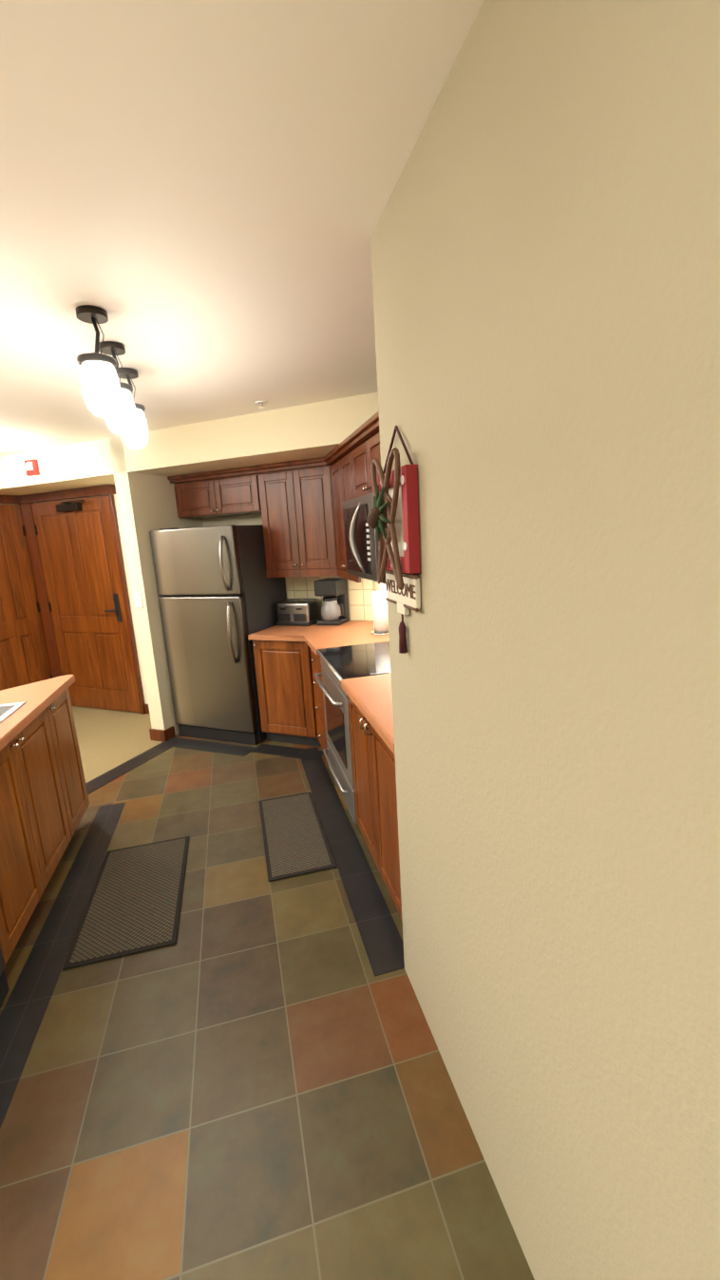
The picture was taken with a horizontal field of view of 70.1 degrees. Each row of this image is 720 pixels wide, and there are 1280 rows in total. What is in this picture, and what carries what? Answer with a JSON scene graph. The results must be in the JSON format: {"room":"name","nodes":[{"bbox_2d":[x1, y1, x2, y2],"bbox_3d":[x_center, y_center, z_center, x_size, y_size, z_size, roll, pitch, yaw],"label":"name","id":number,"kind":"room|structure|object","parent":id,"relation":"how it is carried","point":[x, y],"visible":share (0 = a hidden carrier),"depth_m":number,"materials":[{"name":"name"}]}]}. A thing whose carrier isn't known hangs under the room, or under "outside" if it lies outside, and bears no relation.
{"room":"kitchen","nodes":[
{"label":"kitchen","id":0,"kind":"room"},
{"bbox_2d":[33,494,197,697],"bbox_3d":[-2.386,-0.497,5.001,1.960,2.460,0.150,2,13,23],"label":"wall","id":1,"kind":"structure","parent":0,"point":[187,523],"depth_m":4.59,"materials":[{"name":"beige paint"}]},
{"bbox_2d":[0,504,53,690],"bbox_3d":[-3.410,-0.262,5.036,0.077,2.080,0.608,2,13,23],"label":"door","id":2,"kind":"structure","parent":1,"relation":"in","point":[24,659],"depth_m":5.10,"materials":[{"name":"brown wood"}]},
{"bbox_2d":[19,484,145,714],"bbox_3d":[-2.734,-0.347,5.071,1.265,2.178,0.054,2,13,23],"label":"door frame","id":3,"kind":"structure","parent":1,"relation":"attached to","point":[28,500],"depth_m":5.04,"materials":[{"name":"brown wood"}]},
{"bbox_2d":[31,495,141,712],"bbox_3d":[-2.718,-0.303,5.038,1.048,2.080,0.119,2,13,23],"label":"entry door","id":4,"kind":"structure","parent":1,"relation":"in","point":[80,561],"depth_m":5.04,"materials":[{"name":"brown wood"}]},
{"bbox_2d":[71,705,162,783],"bbox_3d":[-3.458,1.474,2.044,10.500,0.060,13.000,-6,12,-13],"label":"floor carpet","id":5,"kind":"object","parent":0,"point":[108,739],"depth_m":4.49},
{"bbox_2d":[108,436,182,735],"bbox_3d":[-1.676,-0.402,4.348,0.140,2.460,0.520,2,13,23],"label":"wall","id":6,"kind":"structure","parent":0,"point":[145,505],"depth_m":4.17,"materials":[{"name":"beige paint"}]},
{"bbox_2d":[133,592,143,608],"bbox_3d":[-1.777,-0.317,4.115,0.070,0.120,0.011,2,13,23],"label":"light switch","id":7,"kind":"object","parent":6,"relation":"attached to","point":[138,600],"visible":1,"depth_m":4.11,"materials":[{"name":"white plastic"}]},
{"bbox_2d":[144,703,175,742],"bbox_3d":[-2.879,0.965,3.925,1.985,0.100,2.780,2,13,23],"label":"baseboard","id":8,"kind":"structure","parent":6,"relation":"attached to","point":[162,735],"depth_m":4.35,"materials":[{"name":"brown wood"}]},
{"bbox_2d":[0,392,378,495],"bbox_3d":[-1.478,-1.491,4.164,4.250,0.280,0.800,2,13,23],"label":"wall","id":9,"kind":"structure","parent":0,"point":[316,429],"depth_m":3.63,"materials":[{"name":"beige paint"}]},
{"bbox_2d":[0,495,52,673],"bbox_3d":[-4.082,0.006,3.651,0.177,2.225,3.788,2,13,23],"label":"trim","id":10,"kind":"structure","parent":9,"relation":"attached to","point":[10,499],"depth_m":5.01,"materials":[{"name":"brown wood"}]},
{"bbox_2d":[23,458,39,476],"bbox_3d":[-2.713,-1.423,4.238,0.120,0.120,0.041,2,13,23],"label":"fire alarm","id":11,"kind":"object","parent":9,"relation":"attached to","point":[31,468],"visible":1,"depth_m":4.22,"materials":[{"name":"red paint"}]},
{"bbox_2d":[0,0,484,457],"bbox_3d":[-3.603,-0.978,1.531,10.500,0.080,13.000,-6,12,-13],"label":"ceiling","id":12,"kind":"structure","parent":0,"point":[195,196],"depth_m":1.21,"materials":[{"name":"white paint"}]},
{"bbox_2d":[75,305,135,426],"bbox_3d":[-0.926,-0.975,1.805,0.126,0.344,0.139,-13,15,-40],"label":"pendant light","id":13,"kind":"object","parent":12,"relation":"hanging from","point":[106,394],"depth_m":1.79,"materials":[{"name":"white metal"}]},
{"bbox_2d":[108,368,148,441],"bbox_3d":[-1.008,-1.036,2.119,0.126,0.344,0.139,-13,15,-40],"label":"pendant light","id":14,"kind":"object","parent":12,"relation":"hanging from","point":[136,430],"depth_m":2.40,"materials":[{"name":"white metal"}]},
{"bbox_2d":[123,438,147,447],"bbox_3d":[-1.090,-1.097,2.433,0.126,0.344,0.139,-13,15,-40],"label":"pendant light","id":15,"kind":"object","parent":12,"relation":"hanging from","point":[129,444],"depth_m":2.44,"materials":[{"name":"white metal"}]},
{"bbox_2d":[255,400,267,408],"bbox_3d":[-0.601,-1.431,3.120,0.070,0.032,0.070,-6,12,-13],"label":"sprinkler","id":16,"kind":"object","parent":12,"relation":"attached to","point":[260,403],"visible":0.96,"depth_m":3.11,"materials":[{"name":"white plastic"}]},
{"bbox_2d":[197,513,289,598],"bbox_3d":[-0.581,-0.504,4.524,2.020,2.460,0.120,2,13,23],"label":"wall","id":17,"kind":"structure","parent":0,"point":[250,519],"depth_m":4.55,"materials":[{"name":"beige paint"}]},
{"bbox_2d":[258,461,307,574],"bbox_3d":[-0.427,-0.966,4.100,0.696,0.779,0.637,-6,12,-13],"label":"upper cabinet","id":18,"kind":"object","parent":17,"relation":"attached to","point":[273,478],"depth_m":4.02,"materials":[{"name":"brown wood"}]},
{"bbox_2d":[287,575,373,621],"bbox_3d":[-0.246,-0.392,4.334,0.810,0.460,0.011,2,13,23],"label":"backsplash","id":19,"kind":"structure","parent":17,"relation":"attached to","point":[360,600],"depth_m":4.27,"materials":[{"name":"tile"}]},
{"bbox_2d":[0,733,534,1279],"bbox_3d":[-0.610,1.451,1.198,3.179,0.004,7.984,-6,12,-13],"label":"tile floor","id":20,"kind":"structure","parent":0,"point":[245,1076],"depth_m":1.53,"materials":[{"name":"tile"}]},
{"bbox_2d":[0,678,89,1008],"bbox_3d":[-1.780,0.915,1.967,0.929,0.872,2.105,-6,12,-13],"label":"kitchen island","id":21,"kind":"object","parent":20,"relation":"on","point":[44,801],"depth_m":2.34,"materials":[{"name":"brown wood"}]},
{"bbox_2d":[0,782,9,1008],"bbox_3d":[-1.251,0.957,1.583,0.094,0.846,0.593,-6,12,-13],"label":"cabinet","id":22,"kind":"object","parent":21,"relation":"in","point":[4,987],"depth_m":1.90,"materials":[{"name":"wood"}]},
{"bbox_2d":[0,674,74,746],"bbox_3d":[-1.850,0.505,1.891,0.915,0.122,2.208,-6,12,-13],"label":"island countertop","id":23,"kind":"structure","parent":21,"relation":"on","point":[38,695],"depth_m":2.58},
{"bbox_2d":[0,701,26,724],"bbox_3d":[-1.798,0.486,2.107,0.550,0.185,0.740,-6,12,-13],"label":"sink","id":24,"kind":"object","parent":23,"relation":"in","point":[7,708],"depth_m":2.45,"materials":[{"name":"white ceramic"}]},
{"bbox_2d":[62,836,190,970],"bbox_3d":[-1.070,1.205,2.463,0.430,0.008,0.810,-6,12,-13],"label":"area rug","id":25,"kind":"object","parent":20,"relation":"on","point":[134,905],"visible":1,"depth_m":2.37,"materials":[{"name":"black"}]},
{"bbox_2d":[0,746,404,1128],"bbox_3d":[-0.629,1.235,2.221,1.485,0.002,3.420,-6,12,-13],"label":"floor","id":26,"kind":"structure","parent":20,"relation":"on","point":[24,1011],"depth_m":2.25,"materials":[{"name":"tile"}]},
{"bbox_2d":[85,737,324,794],"bbox_3d":[-1.268,1.027,3.391,1.430,0.003,1.810,2,13,23],"label":"floor","id":27,"kind":"structure","parent":20,"relation":"on","point":[102,780],"depth_m":4.01,"materials":[{"name":"stone"}]},
{"bbox_2d":[149,524,286,745],"bbox_3d":[-1.141,-0.073,4.355,0.800,1.752,0.755,2,13,23],"label":"fridge","id":28,"kind":"object","parent":20,"relation":"on","point":[221,593],"visible":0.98,"depth_m":4.06,"materials":[{"name":"grey metal"}]},
{"bbox_2d":[254,658,308,745],"bbox_3d":[-0.462,0.359,4.250,0.772,0.872,0.795,-6,12,-13],"label":"base cabinet","id":29,"kind":"object","parent":20,"relation":"on","point":[288,665],"depth_m":3.99,"materials":[{"name":"brown wood"}]},
{"bbox_2d":[248,620,389,662],"bbox_3d":[-0.335,-0.053,3.952,1.024,0.040,1.282,-6,12,-13],"label":"countertop","id":30,"kind":"structure","parent":29,"relation":"on","point":[277,641],"depth_m":3.87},
{"bbox_2d":[276,598,323,626],"bbox_3d":[-0.509,-0.238,4.297,0.310,0.197,0.285,2,13,23],"label":"toaster","id":31,"kind":"object","parent":30,"relation":"on","point":[300,612],"visible":0.94,"depth_m":4.19,"materials":[{"name":"silver metal"}]},
{"bbox_2d":[313,577,349,625],"bbox_3d":[-0.213,-0.315,4.182,0.232,0.360,0.232,2,13,23],"label":"coffee maker","id":32,"kind":"object","parent":30,"relation":"on","point":[334,592],"visible":0.98,"depth_m":4.11,"materials":[{"name":"black plastic"}]},
{"bbox_2d":[370,583,388,635],"bbox_3d":[0.152,-0.225,3.656,0.170,0.357,0.170,-6,12,-13],"label":"paper towel","id":33,"kind":"object","parent":30,"relation":"on","point":[380,615],"visible":0.79,"depth_m":3.61,"materials":[{"name":"white paper"}]},
{"bbox_2d":[258,791,336,881],"bbox_3d":[-0.379,1.073,2.896,0.335,0.008,0.800,-6,12,-13],"label":"area rug","id":34,"kind":"object","parent":20,"relation":"on","point":[296,841],"visible":1,"depth_m":2.81,"materials":[{"name":"black"}]},
{"bbox_2d":[301,652,327,755],"bbox_3d":[-0.036,0.442,3.731,0.661,0.872,0.526,-6,12,-13],"label":"base cabinet","id":35,"kind":"object","parent":20,"relation":"on","point":[315,713],"depth_m":3.84,"materials":[{"name":"brown wood"}]},
{"bbox_2d":[313,641,390,823],"bbox_3d":[0.103,0.439,3.088,0.664,1.127,0.750,-6,12,-13],"label":"range","id":36,"kind":"object","parent":20,"relation":"on","point":[338,664],"visible":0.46,"depth_m":2.95,"materials":[{"name":"grey metal"}]},
{"bbox_2d":[345,692,402,921],"bbox_3d":[0.354,0.707,2.354,0.600,0.872,0.856,-6,12,-13],"label":"base cabinet","id":37,"kind":"object","parent":20,"relation":"on","point":[373,769],"depth_m":2.23,"materials":[{"name":"brown wood"}]},
{"bbox_2d":[341,673,394,753],"bbox_3d":[0.312,0.264,2.257,0.626,0.040,0.860,-6,12,-13],"label":"countertop","id":38,"kind":"structure","parent":37,"relation":"on","point":[372,695],"depth_m":2.24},
{"bbox_2d":[370,0,719,1279],"bbox_3d":[0.731,0.460,-0.450,0.140,2.460,4.550,-6,12,-13],"label":"wall","id":39,"kind":"structure","parent":0,"point":[545,258],"depth_m":0.77,"materials":[{"name":"beige paint"}]},
{"bbox_2d":[366,425,420,653],"bbox_3d":[0.079,-0.267,1.436,0.089,0.629,0.270,-6,12,-13],"label":"welcome sign","id":40,"kind":"object","parent":39,"relation":"attached to","point":[393,517],"visible":0.98,"depth_m":1.38,"materials":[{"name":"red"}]},
{"bbox_2d":[384,578,415,599],"bbox_3d":[0.111,-0.149,1.468,0.002,0.038,0.260,-6,12,-13],"label":"lettering","id":41,"kind":"object","parent":40,"relation":"attached to","point":[410,589],"visible":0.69,"depth_m":1.44,"materials":[{"name":"brown"}]},
{"bbox_3d":[-3.105,0.601,-0.041,8.640,2.460,7.420,-6,12,-13],"label":"wall","id":42,"kind":"structure","parent":0,"visible":0},
{"bbox_2d":[167,468,258,517],"bbox_3d":[-1.120,-1.216,4.338,0.854,0.309,0.755,-6,12,-13],"label":"upper cabinet","id":43,"kind":"object","parent":42,"relation":"attached to","point":[231,491],"depth_m":4.18,"materials":[{"name":"brown wood"}]},
{"bbox_2d":[254,465,266,557],"bbox_3d":[-0.608,-0.940,4.010,0.300,0.774,0.237,-6,12,-13],"label":"upper cabinet","id":44,"kind":"object","parent":42,"relation":"attached to","point":[256,467],"depth_m":4.03,"materials":[{"name":"brown wood"}]},
{"bbox_2d":[288,460,330,574],"bbox_3d":[-0.368,-0.932,3.908,0.306,0.774,0.230,-6,12,-13],"label":"upper cabinet","id":45,"kind":"object","parent":42,"relation":"attached to","point":[297,506],"depth_m":3.91,"materials":[{"name":"brown wood"}]},
{"bbox_2d":[323,441,357,578],"bbox_3d":[0.011,-0.882,3.573,0.372,0.779,0.694,-6,12,-13],"label":"upper cabinet","id":46,"kind":"object","parent":42,"relation":"attached to","point":[336,463],"depth_m":3.69,"materials":[{"name":"brown wood"}]},
{"bbox_2d":[349,419,381,497],"bbox_3d":[0.201,-0.975,2.840,0.325,0.319,0.760,-6,12,-13],"label":"upper cabinet","id":47,"kind":"object","parent":42,"relation":"attached to","point":[364,448],"depth_m":2.87,"materials":[{"name":"brown wood"}]},
{"bbox_2d":[342,492,385,584],"bbox_3d":[0.154,-0.581,2.904,0.470,0.452,0.754,-6,12,-13],"label":"microwave","id":48,"kind":"object","parent":47,"relation":"attached to","point":[362,544],"visible":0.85,"depth_m":2.79,"materials":[{"name":"grey metal"}]},
{"bbox_2d":[372,580,386,592],"bbox_3d":[0.412,-0.157,3.027,0.011,0.460,2.430,-6,12,-13],"label":"backsplash","id":49,"kind":"structure","parent":42,"relation":"attached to","point":[375,586],"depth_m":4.03,"materials":[{"name":"tile"}]}
]}

